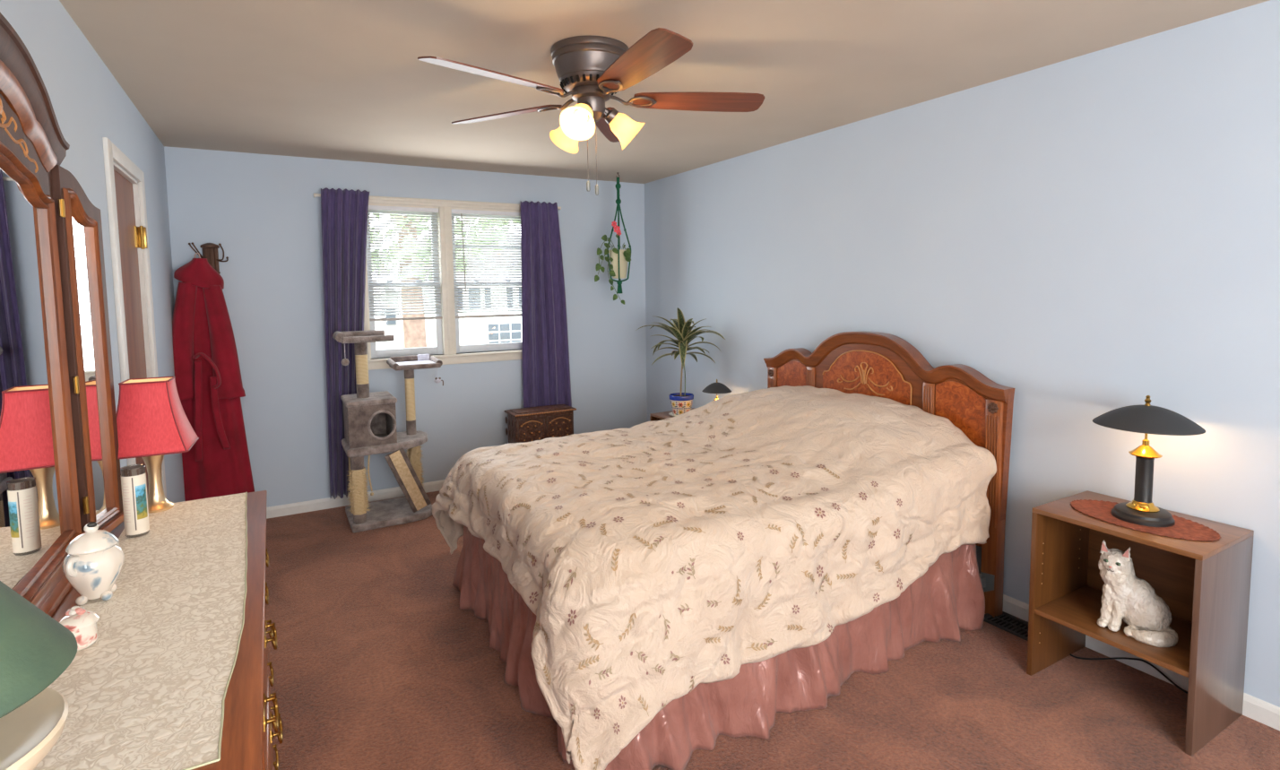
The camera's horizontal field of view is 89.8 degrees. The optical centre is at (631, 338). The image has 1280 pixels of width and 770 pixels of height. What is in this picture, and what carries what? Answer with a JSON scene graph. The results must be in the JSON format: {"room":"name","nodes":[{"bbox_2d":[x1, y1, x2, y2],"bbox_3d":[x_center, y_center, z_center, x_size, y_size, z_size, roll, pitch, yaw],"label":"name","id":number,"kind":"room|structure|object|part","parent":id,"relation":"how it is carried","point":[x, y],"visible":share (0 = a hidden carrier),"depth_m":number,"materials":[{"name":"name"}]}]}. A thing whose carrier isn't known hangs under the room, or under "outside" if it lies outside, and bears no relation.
{"room":"bedroom","nodes":[
{"label":"bedroom","id":0,"kind":"room"},
{"bbox_2d":[0,0,185,502],"bbox_3d":[-1.287,0.234,1.126,0.120,2.440,6.931,-3,5,-29],"label":"wall","id":1,"kind":"structure","parent":0,"point":[90,105],"depth_m":2.41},
{"bbox_2d":[102,137,166,498],"bbox_3d":[-2.192,0.269,2.872,0.141,2.125,0.810,-3,5,-29],"label":"door","id":2,"kind":"structure","parent":1,"relation":"in","point":[128,231],"depth_m":2.89,"materials":[{"name":"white wood"}]},
{"bbox_2d":[164,146,647,507],"bbox_3d":[-1.400,-0.062,4.957,3.445,2.440,0.120,-3,5,-29],"label":"wall","id":3,"kind":"structure","parent":0,"point":[263,211],"depth_m":4.50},
{"bbox_2d":[188,242,228,273],"bbox_3d":[-2.692,-0.481,4.091,0.206,0.256,0.104,-5,6,-44],"label":"coat rack","id":4,"kind":"object","parent":3,"relation":"attached to","point":[210,251],"visible":0.78,"depth_m":4.09,"materials":[{"name":"wood"}]},
{"bbox_3d":[-2.684,-0.482,4.101,0.100,0.256,0.100,-3,5,-29],"label":"plate","id":5,"kind":"part","parent":4,"relation":"part of","materials":[{"name":"wood"}]},
{"bbox_2d":[172,252,254,501],"bbox_3d":[-2.649,0.249,4.016,0.429,1.560,0.257,-3,5,-29],"label":"robe","id":6,"kind":"object","parent":4,"relation":"hanging from","point":[208,378],"visible":0.94,"depth_m":3.99,"materials":[{"name":"fabric"}]},
{"bbox_2d":[173,258,224,289],"bbox_3d":[-2.678,-0.399,3.978,0.256,0.195,0.171,-3,5,-29],"label":"hood","id":7,"kind":"object","parent":6,"relation":"attached to","point":[197,273],"depth_m":3.93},
{"bbox_2d":[266,479,444,518],"bbox_3d":[-1.351,1.121,4.990,3.445,0.075,0.014,-3,5,-29],"label":"baseboard","id":8,"kind":"structure","parent":3,"relation":"attached to","point":[281,510],"depth_m":4.55,"materials":[{"name":"white paint"}]},
{"bbox_2d":[313,193,561,209],"bbox_3d":[-1.370,-1.019,4.810,1.812,0.024,0.044,-3,5,-29],"label":"curtain rod","id":9,"kind":"object","parent":3,"relation":"attached to","point":[315,194],"visible":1,"depth_m":4.76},
{"bbox_2d":[320,187,369,499],"bbox_3d":[-1.956,0.043,4.464,0.337,2.139,0.102,-2,5,-21],"label":"curtain","id":10,"kind":"object","parent":9,"relation":"hanging from","point":[344,212],"visible":0.81,"depth_m":4.43,"materials":[{"name":"purple fabric"}]},
{"bbox_2d":[520,200,571,407],"bbox_3d":[-0.681,-0.027,5.194,0.437,2.129,0.085,-3,5,-29],"label":"curtain","id":11,"kind":"object","parent":9,"relation":"hanging from","point":[546,368],"visible":0.77,"depth_m":5.16,"materials":[{"name":"purple fabric"}]},
{"bbox_2d":[363,195,522,370],"bbox_3d":[-1.357,-0.427,4.930,1.420,1.240,0.165,-3,5,-29],"label":"window","id":12,"kind":"structure","parent":3,"relation":"in","point":[448,348],"depth_m":4.87,"materials":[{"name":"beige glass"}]},
{"bbox_2d":[366,205,442,320],"bbox_3d":[-1.666,-0.549,4.723,0.512,0.826,0.036,-3,5,-29],"label":"window blind","id":13,"kind":"object","parent":12,"relation":"attached to","point":[377,208],"visible":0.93,"depth_m":4.71,"materials":[{"name":"white"}]},
{"bbox_3d":[-1.820,-0.532,4.621,0.002,0.780,0.002,-3,5,-29],"label":"ladder cord","id":14,"kind":"part","parent":13,"relation":"part of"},
{"bbox_3d":[-1.660,-0.146,4.753,0.512,0.018,0.026,-3,5,-29],"label":"rail","id":15,"kind":"part","parent":13,"relation":"part of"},
{"bbox_3d":[-1.694,-0.416,4.784,0.520,1.099,0.071,-3,5,-29],"label":"sash","id":16,"kind":"part","parent":12,"relation":"part of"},
{"bbox_2d":[451,208,521,318],"bbox_3d":[-1.081,-0.582,5.043,0.632,0.826,0.048,-3,5,-29],"label":"window blind","id":17,"kind":"object","parent":12,"relation":"attached to","point":[459,212],"visible":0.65,"depth_m":5.02,"materials":[{"name":"white"}]},
{"bbox_3d":[-1.077,-0.179,5.079,0.632,0.018,0.026,-3,5,-29],"label":"rail","id":18,"kind":"part","parent":17,"relation":"part of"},
{"bbox_3d":[-1.111,-0.450,5.113,0.640,1.099,0.079,-3,5,-29],"label":"sash","id":19,"kind":"part","parent":12,"relation":"part of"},
{"bbox_2d":[59,0,1269,183],"bbox_3d":[0.249,-1.121,1.896,3.685,0.100,6.931,-3,5,-29],"label":"ceiling","id":20,"kind":"structure","parent":0,"point":[341,80],"depth_m":2.60,"materials":[{"name":"paint"}]},
{"bbox_2d":[417,27,764,195],"bbox_3d":[-0.144,-0.833,2.457,1.325,0.551,1.290,-3,5,-29],"label":"ceiling fan","id":21,"kind":"object","parent":20,"relation":"hanging from","point":[591,69],"visible":1,"depth_m":2.39,"materials":[{"name":"brown metal"}]},
{"bbox_3d":[-0.466,-0.902,2.200,0.523,0.038,0.140,-5,6,-43],"label":"blade","id":22,"kind":"part","parent":21,"relation":"part of","materials":[{"name":"brown wood"}]},
{"bbox_3d":[-0.530,-0.940,2.696,0.523,0.038,0.140,2,5,29],"label":"blade","id":23,"kind":"part","parent":21,"relation":"part of","materials":[{"name":"brown wood"}]},
{"bbox_3d":[-0.260,-0.821,2.595,0.133,0.144,0.145,-3,5,-29],"label":"lamp shade","id":24,"kind":"part","parent":21,"relation":"part of","materials":[{"name":"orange glass"}]},
{"bbox_3d":[-0.193,-0.804,2.355,0.140,0.143,0.141,-3,5,-29],"label":"lamp shade","id":25,"kind":"part","parent":21,"relation":"part of","materials":[{"name":"orange glass"}]},
{"bbox_3d":[-0.185,-0.824,2.381,0.048,0.048,0.048,-3,5,-29],"label":"bulb","id":26,"kind":"part","parent":21,"relation":"part of","materials":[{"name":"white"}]},
{"bbox_3d":[-0.168,-0.868,2.433,0.059,0.069,0.090,1,5,22],"label":"light arm","id":27,"kind":"part","parent":21,"relation":"part of","materials":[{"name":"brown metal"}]},
{"bbox_3d":[-0.167,-0.742,2.458,0.002,0.272,0.002,-3,5,-29],"label":"pull chain","id":28,"kind":"part","parent":21,"relation":"part of","materials":[{"name":"brown metal"}]},
{"bbox_3d":[-0.165,-0.586,2.470,0.015,0.041,0.015,-3,5,-29],"label":"chain pull","id":29,"kind":"part","parent":21,"relation":"part of","materials":[{"name":"grey metal"}]},
{"bbox_3d":[-0.137,-0.742,2.502,0.002,0.280,0.002,-3,5,-29],"label":"pull chain","id":30,"kind":"part","parent":21,"relation":"part of","materials":[{"name":"brown metal"}]},
{"bbox_3d":[-0.134,-0.582,2.514,0.015,0.041,0.015,-3,5,-29],"label":"chain pull","id":31,"kind":"part","parent":21,"relation":"part of","materials":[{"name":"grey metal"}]},
{"bbox_3d":[-0.091,-0.875,2.509,0.090,0.069,0.060,-3,5,-29],"label":"light arm","id":32,"kind":"part","parent":21,"relation":"part of","materials":[{"name":"brown metal"}]},
{"bbox_3d":[-0.076,-0.963,2.909,0.140,0.038,0.523,0,5,11],"label":"blade","id":33,"kind":"part","parent":21,"relation":"part of","materials":[{"name":"brown wood"}]},
{"bbox_3d":[-0.016,-0.819,2.531,0.145,0.145,0.134,-3,5,-29],"label":"lamp shade","id":34,"kind":"part","parent":21,"relation":"part of","materials":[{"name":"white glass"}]},
{"bbox_3d":[0.027,-0.902,2.107,0.140,0.038,0.523,-3,5,-25],"label":"blade","id":35,"kind":"part","parent":21,"relation":"part of","materials":[{"name":"brown wood"}]},
{"bbox_3d":[0.268,-0.939,2.545,0.523,0.038,0.140,-1,4,-7],"label":"blade","id":36,"kind":"part","parent":21,"relation":"part of","materials":[{"name":"brown wood"}]},
{"bbox_3d":[-0.105,-1.294,5.093,0.028,0.040,0.018,-3,5,-29],"label":"ceiling hook","id":37,"kind":"object","parent":20,"relation":"attached to","visible":0},
{"bbox_2d":[606,177,631,293],"bbox_3d":[-0.098,-0.820,5.130,0.143,0.920,0.143,-5,6,-44],"label":"hanger","id":38,"kind":"object","parent":37,"relation":"hanging from","point":[618,185],"visible":0.83,"depth_m":5.11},
{"bbox_3d":[-0.145,-0.764,5.135,0.100,0.626,0.019,-1,4,1],"label":"cord","id":39,"kind":"part","parent":38,"relation":"part of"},
{"bbox_2d":[594,220,631,304],"bbox_3d":[-0.156,-0.598,5.095,0.329,0.660,0.203,-3,5,-29],"label":"plant","id":40,"kind":"object","parent":38,"relation":"hanging from","point":[625,255],"visible":0.97,"depth_m":5.07,"materials":[{"name":"green plant"}]},
{"bbox_3d":[-0.152,-0.562,5.088,0.252,0.521,0.111,-2,5,-19],"label":"stem","id":41,"kind":"part","parent":40,"relation":"part of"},
{"bbox_3d":[-0.116,-0.866,5.053,0.087,0.119,0.013,-3,5,-29],"label":"flower","id":42,"kind":"part","parent":40,"relation":"part of","materials":[{"name":"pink plant"}]},
{"bbox_3d":[-0.095,-0.594,5.147,0.172,0.225,0.172,-3,5,-29],"label":"pot","id":43,"kind":"part","parent":40,"relation":"part of","materials":[{"name":"ceramic"}]},
{"bbox_3d":[-0.099,-0.761,5.086,0.058,0.626,0.088,-3,5,-29],"label":"cord","id":44,"kind":"part","parent":38,"relation":"part of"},
{"bbox_3d":[-0.049,-0.765,5.133,0.088,0.626,0.058,-3,5,-29],"label":"cord","id":45,"kind":"part","parent":38,"relation":"part of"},
{"bbox_2d":[669,392,693,415],"bbox_3d":[0.380,0.500,4.830,0.188,0.158,0.188,-3,5,-29],"label":"pot","id":46,"kind":"object","parent":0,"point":[681,402],"depth_m":4.77,"materials":[{"name":"multicoloured ceramic"}]},
{"bbox_2d":[265,490,1279,769],"bbox_3d":[0.284,1.411,2.093,3.685,0.100,6.931,-3,5,-29],"label":"floor","id":47,"kind":"structure","parent":0,"point":[377,663],"depth_m":2.38,"materials":[{"name":"carpet"}]},
{"bbox_2d":[51,490,283,769],"bbox_3d":[-0.986,1.003,1.314,0.487,0.870,1.730,-3,5,-29],"label":"dresser","id":48,"kind":"object","parent":47,"relation":"on","point":[247,734],"visible":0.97,"depth_m":1.22,"materials":[{"name":"brown wood"}]},
{"bbox_2d":[0,580,77,769],"bbox_3d":[-0.681,0.419,0.606,0.252,0.389,0.252,-3,5,-29],"label":"table lamp","id":49,"kind":"object","parent":48,"relation":"on","point":[36,649],"visible":1,"depth_m":0.63,"materials":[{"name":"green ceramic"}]},
{"bbox_3d":[-0.681,0.415,0.605,0.230,0.043,0.230,-3,5,-29],"label":"lamp shade","id":50,"kind":"part","parent":49,"relation":"part of","materials":[{"name":"beige ceramic"}]},
{"bbox_2d":[0,12,123,616],"bbox_3d":[-1.194,-0.027,1.233,0.102,1.202,1.283,-3,5,-29],"label":"dresser mirror","id":51,"kind":"object","parent":48,"relation":"on","point":[60,473],"visible":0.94,"depth_m":1.47,"materials":[{"name":"brown glass"}]},
{"bbox_3d":[-1.218,0.045,1.226,0.030,1.060,0.850,-3,5,-29],"label":"frame","id":52,"kind":"part","parent":51,"relation":"part of","materials":[{"name":"brown wood"}]},
{"bbox_3d":[-1.206,-0.463,1.197,0.022,0.174,0.819,-3,5,-29],"label":"crown moulding","id":53,"kind":"part","parent":51,"relation":"part of","materials":[{"name":"brown wood"}]},
{"bbox_2d":[0,162,69,591],"bbox_3d":[-1.214,0.070,1.230,0.004,0.860,0.730,-3,5,-29],"label":"mirror glass","id":54,"kind":"object","parent":51,"relation":"on","point":[34,410],"depth_m":1.38,"materials":[{"name":"white"}]},
{"bbox_3d":[-1.216,-0.511,1.188,0.068,0.230,0.954,-3,5,-29],"label":"crown","id":55,"kind":"part","parent":51,"relation":"part of","materials":[{"name":"brown wood"}]},
{"bbox_3d":[-1.205,0.069,1.235,0.024,0.922,0.792,-3,5,-29],"label":"glass moulding","id":56,"kind":"part","parent":51,"relation":"part of","materials":[{"name":"brown wood"}]},
{"bbox_3d":[-1.196,0.544,1.273,0.060,0.054,0.850,-3,5,-29],"label":"rail","id":57,"kind":"part","parent":51,"relation":"part of","materials":[{"name":"brown wood"}]},
{"bbox_3d":[-1.446,0.047,1.712,0.022,0.963,0.211,-2,5,-19],"label":"wing frame","id":58,"kind":"part","parent":51,"relation":"part of","materials":[{"name":"brown wood"}]},
{"bbox_2d":[70,204,111,518],"bbox_3d":[-1.440,0.058,1.703,0.003,0.846,0.124,-2,5,-19],"label":"mirror glass","id":59,"kind":"object","parent":51,"relation":"on","point":[84,232],"depth_m":1.73,"materials":[{"name":"white"}]},
{"bbox_3d":[-1.434,0.058,1.705,0.017,0.886,0.164,-2,5,-19],"label":"glass moulding","id":60,"kind":"part","parent":51,"relation":"part of","materials":[{"name":"brown wood"}]},
{"bbox_3d":[-1.436,0.516,1.750,0.038,0.022,0.211,-2,5,-19],"label":"wing rail","id":61,"kind":"part","parent":51,"relation":"part of","materials":[{"name":"brown wood"}]},
{"bbox_2d":[34,492,247,769],"bbox_3d":[-1.042,0.565,1.444,0.312,0.024,1.408,-3,5,-29],"label":"table runner","id":62,"kind":"object","parent":48,"relation":"on","point":[150,692],"visible":0.88,"depth_m":1.18,"materials":[{"name":"fabric"}]},
{"bbox_2d":[57,605,99,650],"bbox_3d":[-1.034,0.535,1.197,0.066,0.075,0.066,-3,5,-29],"label":"trinket box","id":63,"kind":"object","parent":62,"relation":"on","point":[82,623],"visible":0.83,"depth_m":1.19,"materials":[{"name":"ceramic"}]},
{"bbox_3d":[-1.034,0.507,1.195,0.029,0.018,0.030,-3,5,-29],"label":"rose knob","id":64,"kind":"part","parent":63,"relation":"part of","materials":[{"name":"pink ceramic"}]},
{"bbox_3d":[-1.034,0.523,1.196,0.066,0.020,0.066,-3,5,-29],"label":"lid","id":65,"kind":"part","parent":63,"relation":"part of","materials":[{"name":"ceramic"}]},
{"bbox_2d":[61,521,124,605],"bbox_3d":[-1.154,0.476,1.379,0.101,0.171,0.101,3,6,42],"label":"lidded jar","id":66,"kind":"object","parent":62,"relation":"on","point":[92,565],"visible":1,"depth_m":1.35,"materials":[{"name":"white ceramic"}]},
{"bbox_3d":[-1.154,0.474,1.327,0.012,0.044,0.026,-1,4,1],"label":"handle","id":67,"kind":"part","parent":66,"relation":"part of","materials":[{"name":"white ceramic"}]},
{"bbox_3d":[-1.155,0.404,1.373,0.025,0.025,0.026,-3,5,-29],"label":"knob","id":68,"kind":"part","parent":66,"relation":"part of","materials":[{"name":"white ceramic"}]},
{"bbox_3d":[-1.154,0.429,1.375,0.086,0.036,0.086,3,6,38],"label":"lid","id":69,"kind":"part","parent":66,"relation":"part of","materials":[{"name":"white ceramic"}]},
{"bbox_2d":[121,465,149,535],"bbox_3d":[-1.347,0.441,1.744,0.055,0.188,0.055,-3,5,-29],"label":"jar candle","id":70,"kind":"object","parent":62,"relation":"on","point":[134,485],"visible":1,"depth_m":1.73,"materials":[{"name":"white glass"}]},
{"bbox_2d":[122,489,130,522],"bbox_3d":[-1.349,0.440,1.718,0.016,0.105,0.001,-1,4,4],"label":"print","id":71,"kind":"object","parent":70,"relation":"attached to","point":[126,493],"depth_m":1.72,"materials":[{"name":"paper"}]},
{"bbox_2d":[134,484,147,519],"bbox_3d":[-1.323,0.441,1.736,0.004,0.092,0.027,1,5,19],"label":"picture","id":72,"kind":"object","parent":70,"relation":"attached to","point":[141,498],"depth_m":1.73},
{"bbox_2d":[116,376,198,513],"bbox_3d":[-1.452,0.322,1.947,0.210,0.397,0.210,-3,5,-26],"label":"table lamp","id":73,"kind":"object","parent":62,"relation":"on","point":[152,423],"visible":0.86,"depth_m":1.89,"materials":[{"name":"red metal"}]},
{"bbox_3d":[-1.453,0.230,1.940,0.206,0.208,0.206,-3,5,-26],"label":"lamp shade","id":74,"kind":"part","parent":73,"relation":"part of","materials":[{"name":"red fabric"}]},
{"bbox_3d":[-1.450,0.426,1.955,0.086,0.190,0.086,-3,5,-26],"label":"stem","id":75,"kind":"part","parent":73,"relation":"part of","materials":[{"name":"gold metal"}]},
{"bbox_3d":[-0.818,0.729,1.390,0.043,0.210,0.590,-3,5,-29],"label":"drawer","id":76,"kind":"part","parent":48,"relation":"part of","materials":[{"name":"brown wood"}]},
{"bbox_3d":[-1.151,0.689,2.013,0.025,0.052,0.110,-3,5,-29],"label":"drawer pull","id":77,"kind":"part","parent":48,"relation":"part of","materials":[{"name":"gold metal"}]},
{"bbox_3d":[-1.016,0.706,1.774,0.025,0.052,0.110,-3,5,-29],"label":"drawer pull","id":78,"kind":"part","parent":48,"relation":"part of","materials":[{"name":"gold metal"}]},
{"bbox_3d":[-1.147,0.923,2.031,0.025,0.052,0.110,-3,5,-29],"label":"drawer pull","id":79,"kind":"part","parent":48,"relation":"part of","materials":[{"name":"gold metal"}]},
{"bbox_3d":[-0.815,0.963,1.408,0.043,0.230,0.590,-3,5,-29],"label":"drawer","id":80,"kind":"part","parent":48,"relation":"part of","materials":[{"name":"brown wood"}]},
{"bbox_3d":[-1.013,0.940,1.792,0.025,0.052,0.110,-3,5,-29],"label":"drawer pull","id":81,"kind":"part","parent":48,"relation":"part of","materials":[{"name":"gold metal"}]},
{"bbox_3d":[-0.870,0.721,1.550,0.025,0.052,0.110,-3,5,-29],"label":"drawer pull","id":82,"kind":"part","parent":48,"relation":"part of","materials":[{"name":"gold metal"}]},
{"bbox_3d":[-0.708,0.741,1.263,0.025,0.052,0.110,-3,5,-29],"label":"drawer pull","id":83,"kind":"part","parent":48,"relation":"part of","materials":[{"name":"gold metal"}]},
{"bbox_3d":[-1.144,1.170,2.050,0.025,0.052,0.110,-3,5,-29],"label":"drawer pull","id":84,"kind":"part","parent":48,"relation":"part of","materials":[{"name":"gold metal"}]},
{"bbox_3d":[-1.010,1.187,1.812,0.025,0.052,0.110,-3,5,-29],"label":"drawer pull","id":85,"kind":"part","parent":48,"relation":"part of","materials":[{"name":"gold metal"}]},
{"bbox_3d":[-0.866,0.956,1.568,0.025,0.052,0.110,-3,5,-29],"label":"drawer pull","id":86,"kind":"part","parent":48,"relation":"part of","materials":[{"name":"gold metal"}]},
{"bbox_2d":[332,329,443,532],"bbox_3d":[-1.601,0.575,4.368,0.711,1.267,0.463,-3,5,-29],"label":"cat tree","id":87,"kind":"object","parent":47,"relation":"on","point":[369,419],"visible":1,"depth_m":4.22,"materials":[{"name":"carpet"}]},
{"bbox_3d":[-1.755,0.967,4.133,0.083,0.435,0.083,-3,5,-29],"label":"post","id":88,"kind":"part","parent":87,"relation":"part of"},
{"bbox_3d":[-1.775,0.207,4.235,0.079,0.374,0.079,-3,5,-29],"label":"post","id":89,"kind":"part","parent":87,"relation":"part of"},
{"bbox_3d":[-1.621,0.563,4.179,0.176,0.195,0.016,-3,5,-29],"label":"opening trim","id":90,"kind":"part","parent":87,"relation":"part of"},
{"bbox_3d":[-1.538,0.434,4.470,0.067,0.470,0.067,-3,5,-29],"label":"post","id":91,"kind":"part","parent":87,"relation":"part of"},
{"bbox_2d":[504,404,576,443],"bbox_3d":[-0.710,0.844,5.051,0.506,0.599,0.270,-3,5,-29],"label":"chest","id":92,"kind":"object","parent":47,"relation":"on","point":[524,425],"visible":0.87,"depth_m":4.93,"materials":[{"name":"brown wood"}]},
{"bbox_3d":[-0.708,0.558,5.019,0.506,0.023,0.249,-3,5,-29],"label":"lid","id":93,"kind":"part","parent":92,"relation":"part of","materials":[{"name":"brown wood"}]},
{"bbox_2d":[649,407,693,421],"bbox_3d":[0.481,0.867,4.769,0.400,0.565,0.640,-3,5,-29],"label":"nightstand","id":94,"kind":"object","parent":47,"relation":"on","point":[658,416],"visible":0.07,"depth_m":4.91,"materials":[{"name":"laminate"}]},
{"bbox_3d":[0.329,0.857,5.040,0.400,0.547,0.018,-3,5,-29],"label":"panel","id":95,"kind":"part","parent":94,"relation":"part of","materials":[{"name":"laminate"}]},
{"bbox_2d":[638,307,725,416],"bbox_3d":[0.383,0.175,4.751,0.907,0.819,0.528,3,6,37],"label":"dracaena","id":96,"kind":"object","parent":94,"relation":"on","point":[681,402],"visible":0.98,"depth_m":4.74,"materials":[{"name":"green plant"}]},
{"bbox_3d":[0.383,0.230,4.801,0.025,0.416,0.057,-3,5,-29],"label":"stem","id":97,"kind":"part","parent":96,"relation":"part of","materials":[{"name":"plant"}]},
{"bbox_2d":[701,379,731,400],"bbox_3d":[0.603,0.442,4.509,0.205,0.318,0.205,-3,5,-29],"label":"table lamp","id":98,"kind":"object","parent":94,"relation":"on","point":[716,387],"visible":0.68,"depth_m":4.45,"materials":[{"name":"black metal"}]},
{"bbox_3d":[0.601,0.340,4.501,0.205,0.063,0.205,-3,5,-29],"label":"lamp shade","id":99,"kind":"part","parent":98,"relation":"part of","materials":[{"name":"black paint"}]},
{"bbox_2d":[763,330,1015,617],"bbox_3d":[0.435,0.646,3.084,2.060,1.268,1.581,-3,5,-29],"label":"headboard","id":100,"kind":"object","parent":47,"relation":"on","point":[884,365],"visible":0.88,"depth_m":3.18,"materials":[{"name":"brown wood"}]},
{"bbox_2d":[432,385,996,769],"bbox_3d":[0.309,0.773,3.043,2.161,0.889,1.849,-3,5,-29],"label":"comforter","id":101,"kind":"object","parent":100,"relation":"on","point":[654,561],"visible":1,"depth_m":2.34,"materials":[{"name":"fabric"}]},
{"bbox_2d":[452,525,985,769],"bbox_3d":[0.336,1.060,3.067,2.096,0.441,1.791,-3,5,-29],"label":"bed skirt","id":102,"kind":"object","parent":100,"relation":"hanging from","point":[948,597],"visible":0.38,"depth_m":2.44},
{"bbox_3d":[0.941,0.685,4.216,0.070,1.000,0.070,-3,5,-29],"label":"post","id":103,"kind":"part","parent":100,"relation":"part of","materials":[{"name":"brown wood"}]},
{"bbox_3d":[1.013,0.457,4.047,0.016,0.639,0.255,-3,5,-29],"label":"burl panel","id":104,"kind":"part","parent":100,"relation":"part of","materials":[{"name":"brown wood"}]},
{"bbox_3d":[1.290,0.424,3.550,0.014,0.715,0.600,-3,5,-29],"label":"burl panel","id":105,"kind":"part","parent":100,"relation":"part of","materials":[{"name":"brown wood"}]},
{"bbox_3d":[1.290,0.104,3.527,0.084,0.280,1.581,-3,5,-29],"label":"cornice","id":106,"kind":"part","parent":100,"relation":"part of","materials":[{"name":"brown wood"}]},
{"bbox_3d":[1.308,0.448,3.561,0.045,0.964,1.580,-3,5,-29],"label":"headboard","id":107,"kind":"part","parent":100,"relation":"part of","materials":[{"name":"brown wood"}]},
{"bbox_3d":[1.567,0.526,3.062,0.016,0.639,0.255,-3,5,-29],"label":"burl panel","id":108,"kind":"part","parent":100,"relation":"part of","materials":[{"name":"brown wood"}]},
{"bbox_3d":[1.660,0.774,2.937,0.070,1.000,0.070,-3,5,-29],"label":"post","id":109,"kind":"part","parent":100,"relation":"part of","materials":[{"name":"brown wood"}]},
{"bbox_2d":[983,611,1028,640],"bbox_3d":[1.716,1.278,2.837,0.150,0.008,0.290,-3,5,-29],"label":"floor vent","id":110,"kind":"object","parent":47,"relation":"in","point":[1003,621],"visible":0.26,"depth_m":2.87,"materials":[{"name":"metal"}]},
{"bbox_2d":[1009,616,1187,693],"bbox_3d":[1.873,1.271,2.590,0.105,0.059,0.720,-4,5,-32],"label":"power cord","id":111,"kind":"object","parent":47,"relation":"on","point":[1070,654],"visible":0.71,"depth_m":2.52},
{"bbox_2d":[1026,490,1254,756],"bbox_3d":[1.842,0.985,2.357,0.400,0.665,0.517,-3,5,-29],"label":"nightstand","id":112,"kind":"object","parent":47,"relation":"on","point":[1205,586],"visible":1,"depth_m":2.29,"materials":[{"name":"laminate"}]},
{"bbox_3d":[1.720,0.979,2.575,0.400,0.647,0.018,-3,5,-29],"label":"panel","id":113,"kind":"part","parent":112,"relation":"part of","materials":[{"name":"laminate"}]},
{"bbox_2d":[1034,585,1192,677],"bbox_3d":[1.840,1.056,2.361,0.386,0.018,0.481,-3,5,-29],"label":"shelf","id":114,"kind":"object","parent":112,"relation":"attached to","point":[1077,608],"depth_m":2.35,"materials":[{"name":"laminate"}]},
{"bbox_2d":[1097,539,1178,647],"bbox_3d":[1.810,0.903,2.293,0.165,0.314,0.241,-4,5,-35],"label":"cat figurine","id":115,"kind":"object","parent":112,"relation":"on","point":[1127,597],"visible":1,"depth_m":2.28,"materials":[{"name":"ceramic"}]},
{"bbox_3d":[2.010,0.859,2.443,0.005,0.395,0.481,-3,5,-29],"label":"panel","id":116,"kind":"part","parent":112,"relation":"part of","materials":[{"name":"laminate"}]},
{"bbox_2d":[1070,499,1220,541],"bbox_3d":[1.838,0.650,2.319,0.276,0.009,0.451,-3,5,-29],"label":"placemat","id":117,"kind":"object","parent":112,"relation":"on","point":[1185,529],"visible":0.78,"depth_m":2.25,"materials":[{"name":"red fabric"}]},
{"bbox_2d":[1092,395,1205,527],"bbox_3d":[1.845,0.425,2.304,0.316,0.449,0.316,-3,5,-29],"label":"table lamp","id":118,"kind":"object","parent":117,"relation":"on","point":[1146,419],"visible":1,"depth_m":2.27,"materials":[{"name":"metal"}]},
{"bbox_3d":[1.843,0.275,2.292,0.316,0.073,0.316,-3,5,-29],"label":"lamp shade","id":119,"kind":"part","parent":118,"relation":"part of","materials":[{"name":"black paint"}]},
{"bbox_3d":[1.964,1.009,2.141,0.400,0.647,0.018,-3,5,-29],"label":"panel","id":120,"kind":"part","parent":112,"relation":"part of","materials":[{"name":"laminate"}]},
{"bbox_2d":[644,0,1279,707],"bbox_3d":[1.821,0.056,2.863,0.120,2.440,6.931,-3,5,-29],"label":"wall","id":121,"kind":"structure","parent":0,"point":[1092,235],"depth_m":2.73,"materials":[{"name":"paint"}]},
{"bbox_2d":[1002,594,1279,730],"bbox_3d":[1.779,1.238,2.922,0.014,0.075,6.691,-3,5,-29],"label":"baseboard","id":122,"kind":"structure","parent":121,"relation":"attached to","point":[1257,709],"depth_m":2.48,"materials":[{"name":"white paint"}]},
{"label":"outside","id":123,"kind":"structure","parent":0,"visible":0},
{"bbox_2d":[399,324,404,348],"bbox_3d":[-19.115,1.185,44.588,130.000,0.100,83.859,-3,5,-29],"label":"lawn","id":124,"kind":"structure","parent":123,"point":[402,337],"depth_m":62.05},
{"bbox_2d":[371,281,400,349],"bbox_3d":[-20.381,-1.913,45.303,7.600,6.000,6.000,-3,5,-29],"label":"house","id":125,"kind":"structure","parent":124,"relation":"on","point":[390,327],"depth_m":44.45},
{"bbox_2d":[369,213,520,348],"bbox_3d":[-4.871,-1.119,14.448,5.415,8.795,3.734,-3,5,-29],"label":"tree","id":126,"kind":"object","parent":124,"relation":"on","point":[414,331],"visible":0.12,"depth_m":14.25,"materials":[{"name":"green plant"}]},
{"bbox_2d":[422,233,521,346],"bbox_3d":[-8.538,-2.457,39.859,9.400,7.600,7.200,-3,5,-29],"label":"house","id":127,"kind":"structure","parent":124,"relation":"on","point":[500,329],"depth_m":36.67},
{"bbox_2d":[458,288,463,308],"bbox_3d":[-9.560,-2.228,35.811,0.350,1.200,0.050,-3,5,-29],"label":"shutter","id":128,"kind":"object","parent":127,"relation":"hanging from","point":[458,289],"depth_m":35.81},
{"bbox_2d":[484,288,491,308],"bbox_3d":[-8.165,-2.308,36.590,0.350,1.200,0.050,-3,5,-29],"label":"shutter","id":129,"kind":"object","parent":127,"relation":"hanging from","point":[485,289],"depth_m":36.57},
{"bbox_2d":[506,288,513,307],"bbox_3d":[-7.031,-2.373,37.224,0.350,1.200,0.050,-3,5,-29],"label":"shutter","id":130,"kind":"object","parent":127,"relation":"hanging from","point":[506,289],"depth_m":37.20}
]}

